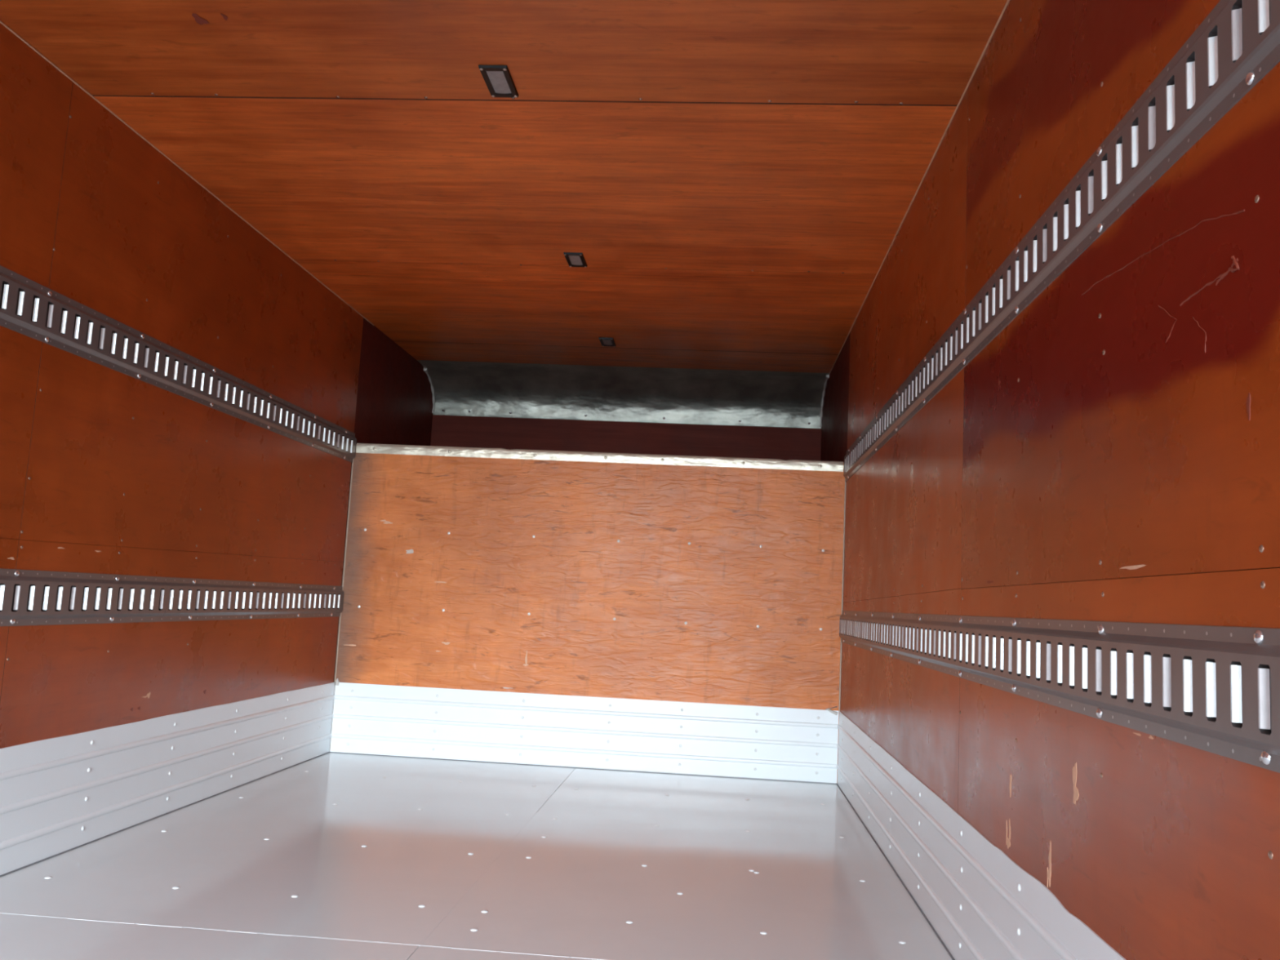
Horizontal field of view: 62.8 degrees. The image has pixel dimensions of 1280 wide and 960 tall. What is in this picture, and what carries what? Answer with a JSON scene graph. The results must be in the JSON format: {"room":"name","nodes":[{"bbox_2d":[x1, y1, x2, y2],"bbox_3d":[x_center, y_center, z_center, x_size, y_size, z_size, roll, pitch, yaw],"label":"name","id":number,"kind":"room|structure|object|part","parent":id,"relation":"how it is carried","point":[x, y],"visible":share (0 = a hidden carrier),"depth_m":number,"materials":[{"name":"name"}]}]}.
{"room":"cargo space","nodes":[
{"label":"cargo space","id":0,"kind":"room"},
{"bbox_2d":[0,22,432,748],"bbox_3d":[-1.421,-0.074,1.983,0.052,1.923,7.195,2,-7,5],"label":"wall","id":1,"kind":"structure","parent":0,"point":[104,469],"depth_m":2.85,"materials":[{"name":"brown wood"}]},
{"bbox_3d":[-1.549,0.264,0.321,0.012,0.738,3.963,2,-7,5],"label":"plywood panel","id":2,"kind":"part","parent":1,"relation":"part of","materials":[{"name":"brown wood"}]},
{"bbox_3d":[-1.505,-0.635,0.425,0.012,1.075,3.963,2,-7,5],"label":"plywood panel","id":3,"kind":"part","parent":1,"relation":"part of","materials":[{"name":"brown wood"}]},
{"bbox_2d":[0,568,167,626],"bbox_3d":[-1.502,0.064,0.677,0.011,0.125,4.568,2,-7,5],"label":"rail","id":4,"kind":"object","parent":1,"relation":"attached to","point":[27,597],"visible":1,"depth_m":2.53,"materials":[{"name":"grey metal"}]},
{"bbox_2d":[0,265,190,396],"bbox_3d":[-1.470,-0.571,0.751,0.011,0.125,4.570,2,-7,5],"label":"rail","id":5,"kind":"object","parent":1,"relation":"attached to","point":[28,308],"visible":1,"depth_m":2.53,"materials":[{"name":"grey metal"}]},
{"bbox_2d":[0,681,334,875],"bbox_3d":[-1.476,0.609,1.306,0.006,0.280,5.987,2,-7,5],"label":"baseboard","id":6,"kind":"structure","parent":1,"relation":"attached to","point":[60,794],"depth_m":2.85,"materials":[{"name":"white paint"}]},
{"bbox_3d":[-1.327,0.602,3.288,0.012,0.772,2.022,2,-7,5],"label":"plywood panel","id":7,"kind":"part","parent":1,"relation":"part of","materials":[{"name":"brown wood"}]},
{"bbox_2d":[0,20,374,325],"bbox_3d":[-1.391,-1.039,1.559,0.004,0.004,6.110,2,-7,5],"label":"trim","id":8,"kind":"structure","parent":1,"relation":"attached to","point":[1,22],"depth_m":2.80,"materials":[{"name":"brown wood"}]},
{"bbox_3d":[-1.283,-0.281,3.390,0.012,1.074,2.022,2,-7,5],"label":"plywood panel","id":9,"kind":"part","parent":1,"relation":"part of","materials":[{"name":"brown wood"}]},
{"bbox_2d":[160,577,344,622],"bbox_3d":[-1.280,0.418,3.630,0.011,0.125,1.400,2,-7,5],"label":"rail","id":10,"kind":"object","parent":1,"relation":"attached to","point":[188,599],"visible":1,"depth_m":3.43,"materials":[{"name":"grey metal"}]},
{"bbox_2d":[183,355,356,462],"bbox_3d":[-1.249,-0.217,3.704,0.011,0.125,1.398,2,-7,5],"label":"rail","id":11,"kind":"object","parent":1,"relation":"attached to","point":[210,386],"visible":1,"depth_m":3.51,"materials":[{"name":"grey metal"}]},
{"bbox_3d":[-1.152,-0.340,5.004,0.012,0.571,1.176,2,-7,5],"label":"recess panel","id":12,"kind":"part","parent":1,"relation":"part of","materials":[{"name":"brown wood"}]},
{"bbox_2d":[0,752,952,959],"bbox_3d":[-0.468,0.821,1.212,2.145,0.063,6.020,2,-7,5],"label":"floor","id":13,"kind":"structure","parent":0,"point":[330,855],"depth_m":2.50,"materials":[{"name":"white paint"}]},
{"bbox_2d":[0,0,1007,373],"bbox_3d":[-0.333,-0.960,2.008,2.145,0.052,7.195,2,-7,5],"label":"ceiling","id":14,"kind":"structure","parent":0,"point":[733,181],"depth_m":2.66,"materials":[{"name":"brown wood"}]},
{"bbox_2d":[478,65,518,97],"bbox_3d":[-0.316,-0.891,2.348,0.064,0.008,0.136,2,-7,5],"label":"recessed light","id":15,"kind":"object","parent":14,"relation":"in","point":[498,79],"visible":1,"depth_m":2.34,"materials":[{"name":"black plastic"}]},
{"bbox_3d":[-0.346,-0.962,1.839,2.045,0.011,1.214,2,-7,5],"label":"panel","id":16,"kind":"part","parent":14,"relation":"part of","materials":[{"name":"brown wood"}]},
{"bbox_3d":[-0.256,-0.818,3.041,2.045,0.012,1.208,2,-7,5],"label":"panel","id":17,"kind":"part","parent":14,"relation":"part of","materials":[{"name":"brown wood"}]},
{"bbox_2d":[563,252,587,267],"bbox_3d":[-0.219,-0.746,3.556,0.064,0.008,0.136,2,-7,5],"label":"recessed light","id":18,"kind":"object","parent":14,"relation":"in","point":[573,259],"visible":1,"depth_m":3.54,"materials":[{"name":"black plastic"}]},
{"bbox_3d":[-0.169,-0.678,4.211,2.045,0.011,1.149,2,-7,5],"label":"panel","id":19,"kind":"part","parent":14,"relation":"part of","materials":[{"name":"brown wood"}]},
{"bbox_2d":[598,337,615,346],"bbox_3d":[-0.145,-0.613,4.667,0.064,0.008,0.136,2,-7,5],"label":"recessed light","id":20,"kind":"object","parent":14,"relation":"in","point":[604,341],"visible":1,"depth_m":4.66,"materials":[{"name":"black plastic"}]},
{"bbox_3d":[-0.111,-0.585,4.979,2.045,0.012,0.397,2,-7,5],"label":"panel","id":21,"kind":"part","parent":14,"relation":"part of","materials":[{"name":"brown wood"}]},
{"bbox_2d":[417,360,829,428],"bbox_3d":[-0.091,-0.434,5.315,2.054,0.217,0.361,2,-7,5],"label":"sheet","id":22,"kind":"object","parent":14,"relation":"attached to","point":[786,399],"visible":1,"depth_m":5.42,"materials":[{"name":"metal"}]},
{"bbox_2d":[329,444,844,783],"bbox_3d":[-0.214,0.551,4.268,2.145,1.328,0.053,2,-7,5],"label":"wall","id":23,"kind":"structure","parent":0,"point":[708,584],"depth_m":4.26,"materials":[{"name":"brown wood"}]},
{"bbox_2d":[335,678,339,685],"bbox_3d":[-1.238,0.825,4.284,0.015,0.028,0.015,2,-7,5],"label":"trim","id":24,"kind":"structure","parent":23,"relation":"attached to","point":[337,681],"depth_m":4.28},
{"bbox_2d":[333,458,354,682],"bbox_3d":[-1.225,0.358,4.342,0.006,0.945,0.006,2,-7,5],"label":"trim","id":25,"kind":"structure","parent":23,"relation":"attached to","point":[353,459],"depth_m":4.34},
{"bbox_2d":[329,682,839,783],"bbox_3d":[-0.239,1.006,4.188,2.037,0.279,0.008,2,-7,5],"label":"baseboard","id":26,"kind":"structure","parent":23,"relation":"attached to","point":[718,740],"depth_m":4.19,"materials":[{"name":"white paint"}]},
{"bbox_2d":[355,443,843,471],"bbox_3d":[-0.180,-0.089,4.372,2.021,0.043,0.115,2,-7,5],"label":"strip","id":27,"kind":"object","parent":23,"relation":"attached to","point":[649,459],"visible":1,"depth_m":4.32,"materials":[{"name":"metal"}]},
{"bbox_2d":[825,706,837,715],"bbox_3d":[0.754,0.908,4.125,0.050,0.036,0.015,2,-7,5],"label":"trim","id":28,"kind":"structure","parent":23,"relation":"attached to","point":[828,709],"depth_m":4.12,"materials":[{"name":"grey metal"}]},
{"bbox_2d":[838,477,846,711],"bbox_3d":[0.809,0.440,4.180,0.006,0.945,0.006,2,-7,5],"label":"trim","id":29,"kind":"structure","parent":23,"relation":"attached to","point":[845,477],"depth_m":4.18,"materials":[{"name":"grey metal"}]},
{"bbox_2d":[430,413,821,460],"bbox_3d":[-0.083,-0.239,5.506,2.145,0.651,0.060,2,-7,5],"label":"wall","id":30,"kind":"structure","parent":0,"point":[784,443],"depth_m":5.47,"materials":[{"name":"brown wood"}]},
{"bbox_2d":[820,0,1279,959],"bbox_3d":[0.663,0.011,1.817,0.052,1.923,7.195,2,-7,5],"label":"wall","id":31,"kind":"structure","parent":0,"point":[1112,453],"depth_m":1.43,"materials":[{"name":"brown wood"}]},
{"bbox_2d":[0,751,955,959],"bbox_3d":[-0.467,0.791,1.210,2.044,0.003,5.990,2,-7,5],"label":"trim","id":32,"kind":"structure","parent":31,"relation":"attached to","point":[67,851],"depth_m":3.27,"materials":[{"name":"silver metal"}]},
{"bbox_3d":[0.897,-0.258,4.841,0.012,0.571,1.176,2,-7,5],"label":"recess panel","id":33,"kind":"part","parent":31,"relation":"part of","materials":[{"name":"brown wood"}]},
{"bbox_2d":[839,610,901,659],"bbox_3d":[0.747,0.501,3.488,0.011,0.125,1.373,2,-7,5],"label":"rail","id":34,"kind":"object","parent":31,"relation":"attached to","point":[875,632],"visible":0.98,"depth_m":3.30,"materials":[{"name":"grey metal"}]},
{"bbox_2d":[843,377,907,481],"bbox_3d":[0.778,-0.137,3.547,0.011,0.125,1.389,2,-7,5],"label":"rail","id":35,"kind":"object","parent":31,"relation":"attached to","point":[891,418],"visible":0.99,"depth_m":3.35,"materials":[{"name":"grey metal"}]},
{"bbox_3d":[0.720,0.705,3.112,0.012,0.728,2.042,2,-7,5],"label":"plywood panel","id":36,"kind":"part","parent":31,"relation":"part of","materials":[{"name":"brown wood"}]},
{"bbox_3d":[0.764,-0.183,3.215,0.012,1.106,2.042,2,-7,5],"label":"plywood panel","id":37,"kind":"part","parent":31,"relation":"part of","materials":[{"name":"brown wood"}]},
{"bbox_2d":[828,0,1009,374],"bbox_3d":[0.669,-0.916,1.734,0.005,0.005,6.790,2,-7,5],"label":"trim","id":38,"kind":"structure","parent":31,"relation":"attached to","point":[1007,1],"depth_m":2.57,"materials":[{"name":"brown wood"}]},
{"bbox_2d":[836,711,1126,959],"bbox_3d":[0.555,0.690,1.144,0.006,0.283,5.987,2,-7,5],"label":"baseboard","id":39,"kind":"structure","parent":31,"relation":"attached to","point":[982,905],"depth_m":2.08,"materials":[{"name":"white paint"}]},
{"bbox_2d":[897,613,1279,773],"bbox_3d":[0.526,0.146,0.532,0.011,0.125,4.602,2,-7,5],"label":"rail","id":40,"kind":"object","parent":31,"relation":"attached to","point":[1213,689],"visible":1,"depth_m":1.22,"materials":[{"name":"grey metal"}]},
{"bbox_2d":[903,0,1279,422],"bbox_3d":[0.557,-0.491,0.595,0.011,0.125,4.579,2,-7,5],"label":"rail","id":41,"kind":"object","parent":31,"relation":"attached to","point":[1237,44],"visible":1,"depth_m":1.31,"materials":[{"name":"grey metal"}]},
{"bbox_3d":[0.498,0.350,0.147,0.012,0.727,3.943,2,-7,5],"label":"plywood panel","id":42,"kind":"part","parent":31,"relation":"part of","materials":[{"name":"brown wood"}]},
{"bbox_3d":[0.543,-0.549,0.251,0.012,1.085,3.943,2,-7,5],"label":"plywood panel","id":43,"kind":"part","parent":31,"relation":"part of","materials":[{"name":"brown wood"}]}
]}

